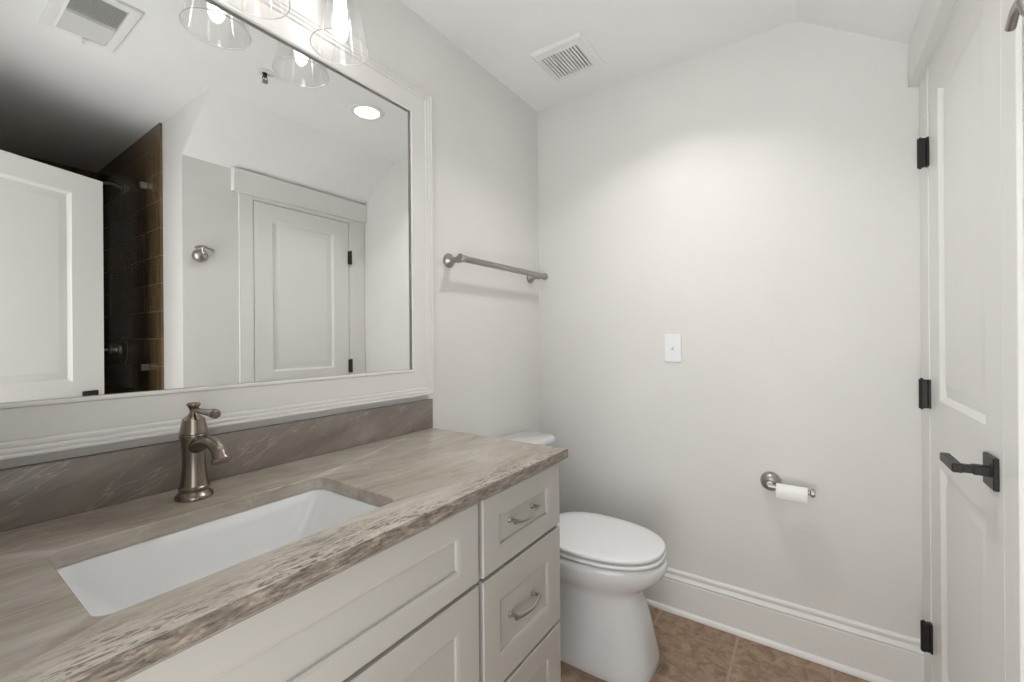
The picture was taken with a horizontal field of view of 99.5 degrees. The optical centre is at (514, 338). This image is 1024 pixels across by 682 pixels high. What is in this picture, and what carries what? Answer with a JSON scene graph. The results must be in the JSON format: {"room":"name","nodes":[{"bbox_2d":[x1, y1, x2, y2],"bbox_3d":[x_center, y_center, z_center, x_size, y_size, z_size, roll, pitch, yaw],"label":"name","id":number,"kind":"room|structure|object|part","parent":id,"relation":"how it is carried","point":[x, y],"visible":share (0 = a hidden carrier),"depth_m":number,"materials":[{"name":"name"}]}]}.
{"room":"bathroom","nodes":[
{"label":"bathroom","id":0,"kind":"room"},
{"bbox_2d":[0,0,539,468],"bbox_3d":[-0.491,0.007,1.511,0.100,2.440,2.270,0,0,35],"label":"wall","id":1,"kind":"structure","parent":0,"point":[487,367],"depth_m":1.87,"materials":[{"name":"paint"}]},
{"bbox_2d":[0,399,432,531],"bbox_3d":[-0.665,0.289,1.148,0.019,0.109,1.229,0,0,35],"label":"backsplash","id":2,"kind":"structure","parent":1,"relation":"attached to","point":[30,494],"depth_m":0.96,"materials":[{"name":"grey stone"}]},
{"bbox_2d":[0,0,434,460],"bbox_3d":[-0.662,-0.352,1.148,0.031,1.132,1.218,0,0,35],"label":"mirror","id":3,"kind":"object","parent":1,"relation":"attached to","point":[198,203],"visible":1,"depth_m":1.03,"materials":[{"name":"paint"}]},
{"bbox_2d":[225,0,290,19],"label":"vanity light","id":4,"kind":"object","parent":1,"relation":"attached to","point":[287,13],"depth_m":1.10,"materials":[{"name":"clear glass"}]},
{"bbox_2d":[309,0,369,65],"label":"vanity light","id":5,"kind":"object","parent":1,"relation":"attached to","point":[340,12],"depth_m":1.22,"materials":[{"name":"clear glass"}]},
{"bbox_3d":[-0.493,-0.906,1.229,0.160,0.166,0.160,0,0,35],"label":"lamp shade","id":6,"kind":"part","parent":5,"relation":"part of","materials":[{"name":"clear glass"}]},
{"bbox_3d":[-0.493,-0.934,1.229,0.034,0.103,0.034,0,0,35],"label":"bulb","id":7,"kind":"part","parent":5,"relation":"part of","materials":[{"name":"white glass"}]},
{"bbox_2d":[443,253,547,282],"bbox_3d":[-0.053,-0.314,1.976,0.098,0.058,0.671,0,0,35],"label":"towel bar","id":8,"kind":"object","parent":1,"relation":"attached to","point":[449,260],"visible":1,"depth_m":1.83,"materials":[{"name":"grey metal"}]},
{"bbox_3d":[-0.228,-0.313,1.724,0.094,0.058,0.058,0,0,35],"label":"post","id":9,"kind":"part","parent":8,"relation":"part of","materials":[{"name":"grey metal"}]},
{"bbox_3d":[0.120,-0.316,2.229,0.094,0.058,0.058,0,0,35],"label":"post","id":10,"kind":"part","parent":8,"relation":"part of","materials":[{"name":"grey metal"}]},
{"bbox_2d":[401,0,924,111],"bbox_3d":[0.817,-1.152,0.603,3.300,0.341,2.270,0,0,35],"label":"ceiling","id":11,"kind":"structure","parent":0,"point":[633,38],"depth_m":1.68,"materials":[{"name":"paint"}]},
{"bbox_2d":[529,31,603,81],"bbox_3d":[0.232,-1.210,1.883,0.240,0.016,0.238,0,0,35],"label":"ceiling vent","id":12,"kind":"object","parent":11,"relation":"in","point":[572,55],"visible":1,"depth_m":1.86,"materials":[{"name":"plastic"}]},
{"bbox_2d":[561,605,869,681],"bbox_3d":[0.798,1.267,0.549,3.300,0.100,2.400,0,0,35],"label":"floor","id":13,"kind":"structure","parent":0,"point":[690,650],"depth_m":1.63,"materials":[{"name":"brown tile"}]},
{"bbox_2d":[118,503,478,681],"bbox_3d":[-0.535,0.800,0.823,0.592,0.855,0.833,0,0,35],"label":"base cabinet","id":14,"kind":"object","parent":13,"relation":"on","point":[407,611],"visible":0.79,"depth_m":0.77,"materials":[{"name":"paint"}]},
{"bbox_2d":[0,428,567,681],"bbox_3d":[-0.428,0.356,0.985,0.594,0.029,1.229,0,0,35],"label":"countertop","id":15,"kind":"structure","parent":14,"relation":"on","point":[417,480],"depth_m":0.74,"materials":[{"name":"beige stone"}]},
{"bbox_2d":[174,402,231,502],"bbox_3d":[-0.646,0.241,0.905,0.186,0.204,0.070,0,0,35],"label":"faucet","id":16,"kind":"object","parent":15,"relation":"on","point":[194,437],"visible":1,"depth_m":0.92,"materials":[{"name":"grey metal"}]},
{"bbox_3d":[-0.656,0.172,0.912,0.143,0.066,0.052,0,0,35],"label":"lever","id":17,"kind":"part","parent":16,"relation":"part of","materials":[{"name":"grey metal"}]},
{"bbox_3d":[-0.632,0.228,0.896,0.153,0.052,0.036,0,0,35],"label":"spout","id":18,"kind":"part","parent":16,"relation":"part of","materials":[{"name":"grey metal"}]},
{"bbox_2d":[56,489,379,615],"bbox_3d":[-0.496,0.446,0.802,0.335,0.148,0.512,0,0,35],"label":"sink","id":19,"kind":"object","parent":15,"relation":"in","point":[111,582],"visible":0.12,"depth_m":0.86,"materials":[{"name":"white ceramic"}]},
{"bbox_3d":[-0.202,0.851,0.845,0.019,0.547,0.407,0,0,35],"label":"door","id":20,"kind":"part","parent":14,"relation":"part of","materials":[{"name":"paint"}]},
{"bbox_2d":[475,462,560,681],"bbox_3d":[-0.188,0.797,1.326,0.592,0.855,0.385,0,0,35],"label":"drawers","id":21,"kind":"object","parent":13,"relation":"on","point":[518,583],"visible":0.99,"depth_m":1.16,"materials":[{"name":"paint"}]},
{"bbox_3d":[0.028,0.720,1.180,0.019,0.283,0.375,0,0,35],"label":"drawer","id":22,"kind":"part","parent":21,"relation":"part of","materials":[{"name":"paint"}]},
{"bbox_3d":[0.026,0.474,1.180,0.019,0.187,0.375,0,0,35],"label":"drawer","id":23,"kind":"part","parent":21,"relation":"part of","materials":[{"name":"paint"}]},
{"bbox_3d":[0.034,0.472,1.161,0.035,0.020,0.127,0,0,35],"label":"drawer pull","id":24,"kind":"part","parent":21,"relation":"part of","materials":[{"name":"silver metal"}]},
{"bbox_3d":[0.035,0.717,1.161,0.035,0.020,0.127,0,0,35],"label":"drawer pull","id":25,"kind":"part","parent":21,"relation":"part of","materials":[{"name":"silver metal"}]},
{"bbox_3d":[0.030,0.997,1.180,0.019,0.252,0.375,0,0,35],"label":"drawer","id":26,"kind":"part","parent":21,"relation":"part of","materials":[{"name":"paint"}]},
{"bbox_2d":[501,431,667,681],"bbox_3d":[0.238,0.840,1.780,0.758,0.764,0.428,0,0,35],"label":"toilet","id":27,"kind":"object","parent":13,"relation":"on","point":[607,563],"visible":0.51,"depth_m":1.57,"materials":[{"name":"white ceramic"}]},
{"bbox_3d":[0.006,0.476,1.938,0.200,0.034,0.428,0,0,35],"label":"tank lid","id":28,"kind":"part","parent":27,"relation":"part of","materials":[{"name":"white ceramic"}]},
{"bbox_3d":[0.337,0.776,1.706,0.493,0.018,0.368,0,0,35],"label":"lid","id":29,"kind":"part","parent":27,"relation":"part of","materials":[{"name":"white plastic"}]},
{"bbox_3d":[0.340,0.798,1.703,0.491,0.012,0.368,0,0,35],"label":"seat","id":30,"kind":"part","parent":27,"relation":"part of","materials":[{"name":"white plastic"}]},
{"bbox_3d":[0.280,1.017,1.746,0.652,0.408,0.378,0,0,35],"label":"bowl","id":31,"kind":"part","parent":27,"relation":"part of","materials":[{"name":"white ceramic"}]},
{"bbox_2d":[538,21,922,638],"bbox_3d":[0.833,-0.003,1.913,1.624,2.440,0.100,0,0,35],"label":"wall","id":32,"kind":"structure","parent":0,"point":[754,200],"depth_m":1.76,"materials":[{"name":"paint"}]},
{"bbox_2d":[664,334,681,361],"bbox_3d":[0.706,0.045,1.929,0.073,0.124,0.018,0,0,35],"label":"light switch","id":33,"kind":"object","parent":32,"relation":"attached to","point":[672,342],"visible":1,"depth_m":1.93,"materials":[{"name":"white plastic"}]},
{"bbox_2d":[644,567,923,681],"bbox_3d":[0.760,1.125,1.891,1.515,0.185,0.028,0,0,35],"label":"baseboard","id":34,"kind":"structure","parent":32,"relation":"attached to","point":[867,652],"depth_m":1.67,"materials":[{"name":"paint"}]},
{"bbox_3d":[0.755,1.208,1.885,1.513,0.020,0.013,0,0,35],"label":"shoe moulding","id":35,"kind":"part","parent":34,"relation":"part of","materials":[{"name":"paint"}]},
{"bbox_2d":[760,472,815,497],"bbox_3d":[1.046,0.567,1.662,0.182,0.073,0.076,0,0,35],"label":"paper holder","id":36,"kind":"object","parent":32,"relation":"attached to","point":[768,480],"visible":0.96,"depth_m":1.69,"materials":[{"name":"grey metal"}]},
{"bbox_3d":[1.006,0.568,1.700,0.073,0.073,0.058,0,0,35],"label":"mounting post","id":37,"kind":"part","parent":36,"relation":"part of","materials":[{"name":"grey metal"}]},
{"bbox_2d":[776,483,807,502],"bbox_3d":[1.047,0.582,1.632,0.101,0.052,0.053,0,0,35],"label":"toilet paper roll","id":38,"kind":"object","parent":36,"relation":"on","point":[783,491],"visible":0.98,"depth_m":1.61,"materials":[{"name":"paper"}]},
{"bbox_3d":[1.046,0.572,1.634,0.150,0.029,0.029,0,0,35],"label":"arm","id":39,"kind":"part","parent":36,"relation":"part of","materials":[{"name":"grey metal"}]},
{"bbox_2d":[1023,17,1023,142],"bbox_3d":[1.115,-0.005,0.981,0.100,2.440,1.115,0,0,35],"label":"wall","id":40,"kind":"structure","parent":0,"point":[1023,17],"depth_m":0.77,"materials":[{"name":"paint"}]},
{"bbox_2d":[917,0,1005,681],"bbox_3d":[1.125,0.186,1.118,0.099,2.034,0.648,0,0,35],"label":"door","id":41,"kind":"structure","parent":40,"relation":"in","point":[962,149],"depth_m":1.05,"materials":[{"name":"paint"}]},
{"bbox_3d":[0.981,0.274,0.946,0.057,0.020,0.108,0,0,35],"label":"lever","id":42,"kind":"part","parent":41,"relation":"part of","materials":[{"name":"black metal"}]},
{"bbox_3d":[0.982,0.274,0.892,0.009,0.066,0.066,0,0,35],"label":"handle","id":43,"kind":"part","parent":41,"relation":"part of","materials":[{"name":"black metal"}]},
{"bbox_2d":[908,0,1023,681],"bbox_3d":[1.150,0.115,1.097,0.097,2.199,0.881,0,0,35],"label":"door frame","id":44,"kind":"structure","parent":40,"relation":"attached to","point":[1011,42],"depth_m":0.82,"materials":[{"name":"paint"}]},
{"bbox_2d":[1004,0,1023,31],"bbox_3d":[0.777,-0.468,0.636,0.059,0.087,0.093,0,0,35],"label":"robe hook","id":45,"kind":"object","parent":40,"relation":"attached to","point":[1017,9],"visible":1,"depth_m":0.66,"materials":[{"name":"grey metal"}]}
]}

